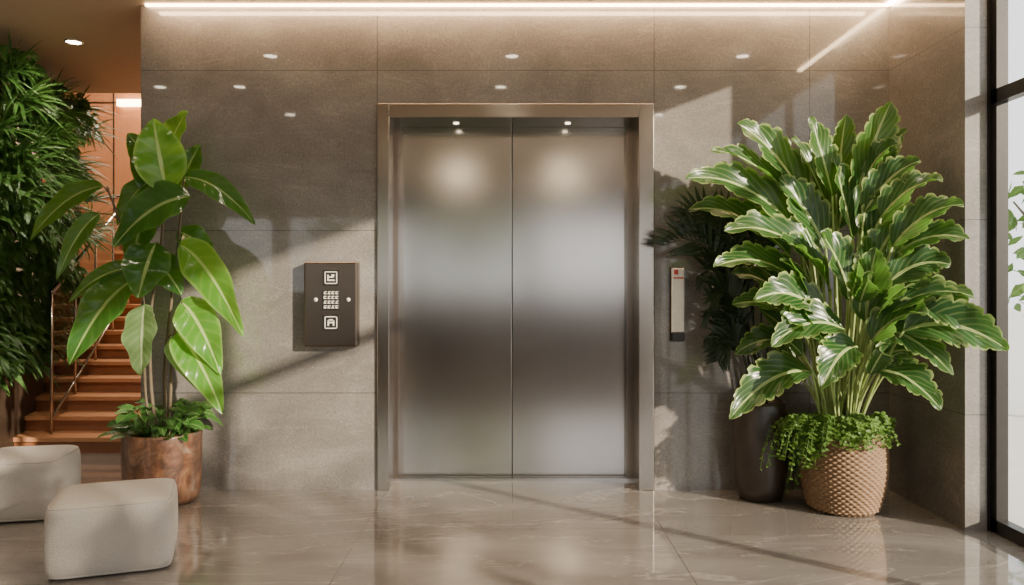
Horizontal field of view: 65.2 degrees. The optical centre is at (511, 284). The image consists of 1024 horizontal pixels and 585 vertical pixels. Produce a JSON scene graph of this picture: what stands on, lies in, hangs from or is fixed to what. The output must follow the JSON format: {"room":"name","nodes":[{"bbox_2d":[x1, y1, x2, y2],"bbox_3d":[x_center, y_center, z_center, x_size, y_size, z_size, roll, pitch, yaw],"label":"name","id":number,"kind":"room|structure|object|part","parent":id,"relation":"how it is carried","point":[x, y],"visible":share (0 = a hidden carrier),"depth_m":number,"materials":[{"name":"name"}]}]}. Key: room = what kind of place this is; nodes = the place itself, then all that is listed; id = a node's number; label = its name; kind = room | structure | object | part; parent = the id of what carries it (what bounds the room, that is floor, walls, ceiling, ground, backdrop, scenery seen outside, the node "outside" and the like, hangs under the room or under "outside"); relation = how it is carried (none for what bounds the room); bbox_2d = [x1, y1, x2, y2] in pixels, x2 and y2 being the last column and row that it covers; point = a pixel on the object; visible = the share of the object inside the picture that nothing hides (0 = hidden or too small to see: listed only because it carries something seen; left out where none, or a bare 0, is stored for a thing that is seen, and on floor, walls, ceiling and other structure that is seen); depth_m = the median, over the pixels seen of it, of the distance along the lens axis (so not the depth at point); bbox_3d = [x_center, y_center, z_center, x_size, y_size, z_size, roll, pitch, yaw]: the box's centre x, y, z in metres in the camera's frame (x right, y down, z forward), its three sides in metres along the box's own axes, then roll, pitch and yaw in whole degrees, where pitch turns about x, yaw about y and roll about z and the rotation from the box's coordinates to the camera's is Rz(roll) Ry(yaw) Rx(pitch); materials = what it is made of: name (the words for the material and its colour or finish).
{"room":"elevator lobby","nodes":[
{"label":"elevator lobby","id":0,"kind":"room"},
{"bbox_2d":[15,97,40,302],"bbox_3d":[-6.050,-1.220,3.200,0.100,5.000,14.400,0,0,0],"label":"wall","id":1,"kind":"structure","parent":0,"point":[18,269],"depth_m":9.75,"materials":[{"name":"paint"}]},
{"bbox_2d":[42,93,140,327],"bbox_3d":[-4.160,-1.220,10.300,3.680,5.000,0.200,0,0,0],"label":"wall","id":2,"kind":"structure","parent":0,"point":[128,120],"depth_m":10.20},
{"bbox_2d":[41,93,119,358],"bbox_3d":[-4.154,-1.170,10.193,3.692,4.900,0.015,0,0,0],"label":"joint","id":3,"kind":"object","parent":2,"relation":"attached to","point":[113,102],"visible":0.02,"depth_m":10.19,"materials":[{"name":"metal"}]},
{"bbox_2d":[117,99,140,106],"bbox_3d":[-3.700,-2.310,10.150,2.600,0.080,0.060,0,0,0],"label":"led strip","id":4,"kind":"object","parent":2,"relation":"attached to","point":[120,102],"visible":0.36,"depth_m":10.12,"materials":[{"name":"white"}]},
{"bbox_2d":[0,0,889,92],"bbox_3d":[-1.690,-1.825,1.650,8.620,0.150,11.300,0,0,0],"label":"ceiling","id":5,"kind":"structure","parent":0,"point":[109,57],"depth_m":5.44,"materials":[{"name":"paint"}]},
{"bbox_2d":[0,453,1023,584],"bbox_3d":[-1.690,1.340,3.200,8.620,0.120,14.400,0,0,0],"label":"floor","id":6,"kind":"structure","parent":0,"point":[410,532],"depth_m":3.96,"materials":[{"name":"stone"}]},
{"bbox_2d":[0,359,59,447],"bbox_3d":[-4.323,0.980,6.171,0.980,0.600,2.193,0,0,-15],"label":"planter box","id":7,"kind":"object","parent":6,"relation":"on","point":[15,406],"visible":0.5,"depth_m":6.17,"materials":[{"name":"brown wood"}]},
{"bbox_2d":[0,89,14,273],"bbox_3d":[-4.519,-0.520,6.168,0.600,2.360,2.084,0,0,-15],"label":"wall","id":8,"kind":"structure","parent":7,"relation":"on","point":[0,89],"depth_m":7.10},
{"bbox_2d":[0,32,124,394],"bbox_3d":[-3.802,-0.458,6.370,1.165,2.642,2.545,0,0,-16],"label":"leaves","id":9,"kind":"object","parent":7,"relation":"in","point":[49,123],"visible":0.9,"depth_m":5.98,"materials":[{"name":"green plant"}]},
{"bbox_2d":[0,445,80,522],"bbox_3d":[-2.740,1.107,4.500,0.474,0.347,0.474,0,0,-12],"label":"pouf","id":10,"kind":"object","parent":6,"relation":"on","point":[31,477],"visible":0.82,"depth_m":4.31,"materials":[{"name":"beige fabric"}]},
{"bbox_2d":[13,212,140,452],"bbox_3d":[-3.564,-0.178,8.045,2.448,2.916,3.930,0,0,0],"label":"staircase","id":11,"kind":"structure","parent":6,"relation":"on","point":[76,413],"depth_m":6.62,"materials":[{"name":"brown wood"}]},
{"bbox_3d":[-3.930,-0.237,8.040,0.035,2.798,3.728,0,0,-11],"label":"handrail","id":12,"kind":"part","parent":11,"relation":"part of","materials":[{"name":"metal"}]},
{"bbox_2d":[43,478,177,579],"bbox_3d":[-1.840,1.112,3.710,0.525,0.337,0.464,0,0,-20],"label":"pouf","id":13,"kind":"object","parent":6,"relation":"on","point":[112,527],"visible":1,"depth_m":3.52,"materials":[{"name":"beige fabric"}]},
{"bbox_2d":[30,110,255,504],"bbox_3d":[-2.154,0.119,4.726,1.323,2.322,0.567,0,0,0],"label":"rubber plant","id":14,"kind":"object","parent":6,"relation":"on","point":[161,168],"visible":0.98,"depth_m":4.66,"materials":[{"name":"green plant"}]},
{"bbox_3d":[-2.080,1.074,4.760,0.450,0.412,0.450,0,0,0],"label":"pot","id":15,"kind":"part","parent":14,"relation":"part of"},
{"bbox_2d":[647,186,793,502],"bbox_3d":[1.269,0.337,4.810,0.914,1.885,0.344,0,0,0],"label":"palm","id":16,"kind":"object","parent":6,"relation":"on","point":[749,431],"visible":0.57,"depth_m":4.76,"materials":[{"name":"green plant"}]},
{"bbox_2d":[730,398,789,502],"bbox_3d":[1.490,0.988,4.810,0.344,0.585,0.344,0,0,0],"label":"planter","id":17,"kind":"object","parent":6,"relation":"on","point":[749,431],"depth_m":4.67,"materials":[{"name":"brown ceramic"}]},
{"bbox_2d":[798,432,889,516],"bbox_3d":[1.890,1.049,4.570,0.489,0.463,0.489,0,0,0],"label":"wicker basket","id":18,"kind":"object","parent":6,"relation":"on","point":[839,479],"depth_m":4.37,"materials":[{"name":"beige wicker"}]},
{"bbox_2d":[685,101,1009,516],"bbox_3d":[1.777,0.128,4.497,1.562,2.305,0.862,0,0,13],"label":"plant","id":19,"kind":"object","parent":6,"relation":"on","point":[842,454],"visible":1,"depth_m":4.36,"materials":[{"name":"green plant"}]},
{"bbox_2d":[141,5,888,489],"bbox_3d":[0.075,-0.235,5.275,4.790,3.030,0.550,0,0,0],"label":"wall","id":20,"kind":"structure","parent":0,"point":[280,103],"depth_m":5.00,"materials":[{"name":"stone"}]},
{"bbox_2d":[304,262,359,346],"bbox_3d":[-1.115,0.119,4.950,0.330,0.525,0.097,0,0,0],"label":"panel","id":21,"kind":"object","parent":20,"relation":"attached to","point":[331,289],"visible":1,"depth_m":4.92,"materials":[{"name":"brown metal"}]},
{"bbox_2d":[377,104,653,489],"bbox_3d":[0.022,0.075,5.175,1.725,2.410,0.390,0,0,0],"label":"elevator","id":22,"kind":"object","parent":20,"relation":"attached to","point":[515,258],"visible":1,"depth_m":5.30,"materials":[{"name":"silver metal"}]},
{"bbox_3d":[-0.384,0.080,5.325,0.763,2.400,0.050,0,0,0],"label":"door panel","id":23,"kind":"part","parent":22,"relation":"part of","materials":[{"name":"metal"}]},
{"bbox_3d":[0.013,1.272,5.260,1.555,0.015,0.079,0,0,0],"label":"threshold sill","id":24,"kind":"part","parent":22,"relation":"part of","materials":[{"name":"metal"}]},
{"bbox_3d":[0.397,0.080,5.325,0.786,2.400,0.050,0,0,0],"label":"door panel","id":25,"kind":"part","parent":22,"relation":"part of","materials":[{"name":"metal"}]},
{"bbox_2d":[670,267,684,340],"bbox_3d":[1.028,0.120,4.974,0.087,0.460,0.049,0,0,0],"label":"card reader","id":26,"kind":"object","parent":20,"relation":"attached to","point":[677,333],"visible":1,"depth_m":4.96,"materials":[{"name":"metal"}]},
{"bbox_2d":[889,0,986,530],"bbox_3d":[2.413,-0.235,4.580,0.114,3.030,0.840,0,0,0],"label":"wall","id":27,"kind":"structure","parent":0,"point":[938,48],"depth_m":4.31,"materials":[{"name":"stone"}]},
{"bbox_2d":[987,0,1023,547],"bbox_3d":[2.510,-0.235,0.100,0.080,3.030,8.200,0,0,0],"label":"window","id":28,"kind":"structure","parent":27,"relation":"in","point":[999,92],"depth_m":4.11,"materials":[{"name":"metal"}]},
{"bbox_3d":[-4.160,-2.810,8.850,3.680,1.820,3.100,0,0,0],"label":"ceiling","id":29,"kind":"structure","parent":0,"visible":0},
{"bbox_2d":[64,39,83,44],"bbox_3d":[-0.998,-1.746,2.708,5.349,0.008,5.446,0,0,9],"label":"recessed light","id":30,"kind":"object","parent":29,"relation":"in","point":[68,41],"visible":1,"depth_m":5.75,"materials":[{"name":"beige"}]},
{"bbox_2d":[145,4,886,6],"bbox_3d":[0.030,-1.742,4.981,4.620,0.012,0.022,0,0,0],"label":"led strip","id":31,"kind":"object","parent":29,"relation":"attached to","point":[146,5],"visible":1,"depth_m":4.97,"materials":[{"name":"white"}]},
{"bbox_2d":[886,0,897,5],"bbox_3d":[2.336,-1.740,4.235,0.028,0.016,1.470,0,0,0],"label":"led strip","id":32,"kind":"object","parent":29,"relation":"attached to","point":[891,2],"visible":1,"depth_m":4.92,"materials":[{"name":"white"}]},
{"label":"outside","id":33,"kind":"structure","parent":0,"visible":0},
{"bbox_2d":[1008,308,1023,527],"bbox_3d":[31.310,1.360,5.000,57.380,0.120,80.000,0,0,0],"label":"pavement","id":34,"kind":"structure","parent":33,"point":[1015,318],"depth_m":7.91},
{"bbox_2d":[1008,170,1023,311],"bbox_3d":[5.466,-0.042,7.527,1.826,2.692,2.060,0,0,0],"label":"tree","id":35,"kind":"object","parent":34,"relation":"on","point":[1018,289],"visible":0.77,"depth_m":7.79,"materials":[{"name":"green plant"}]}
]}

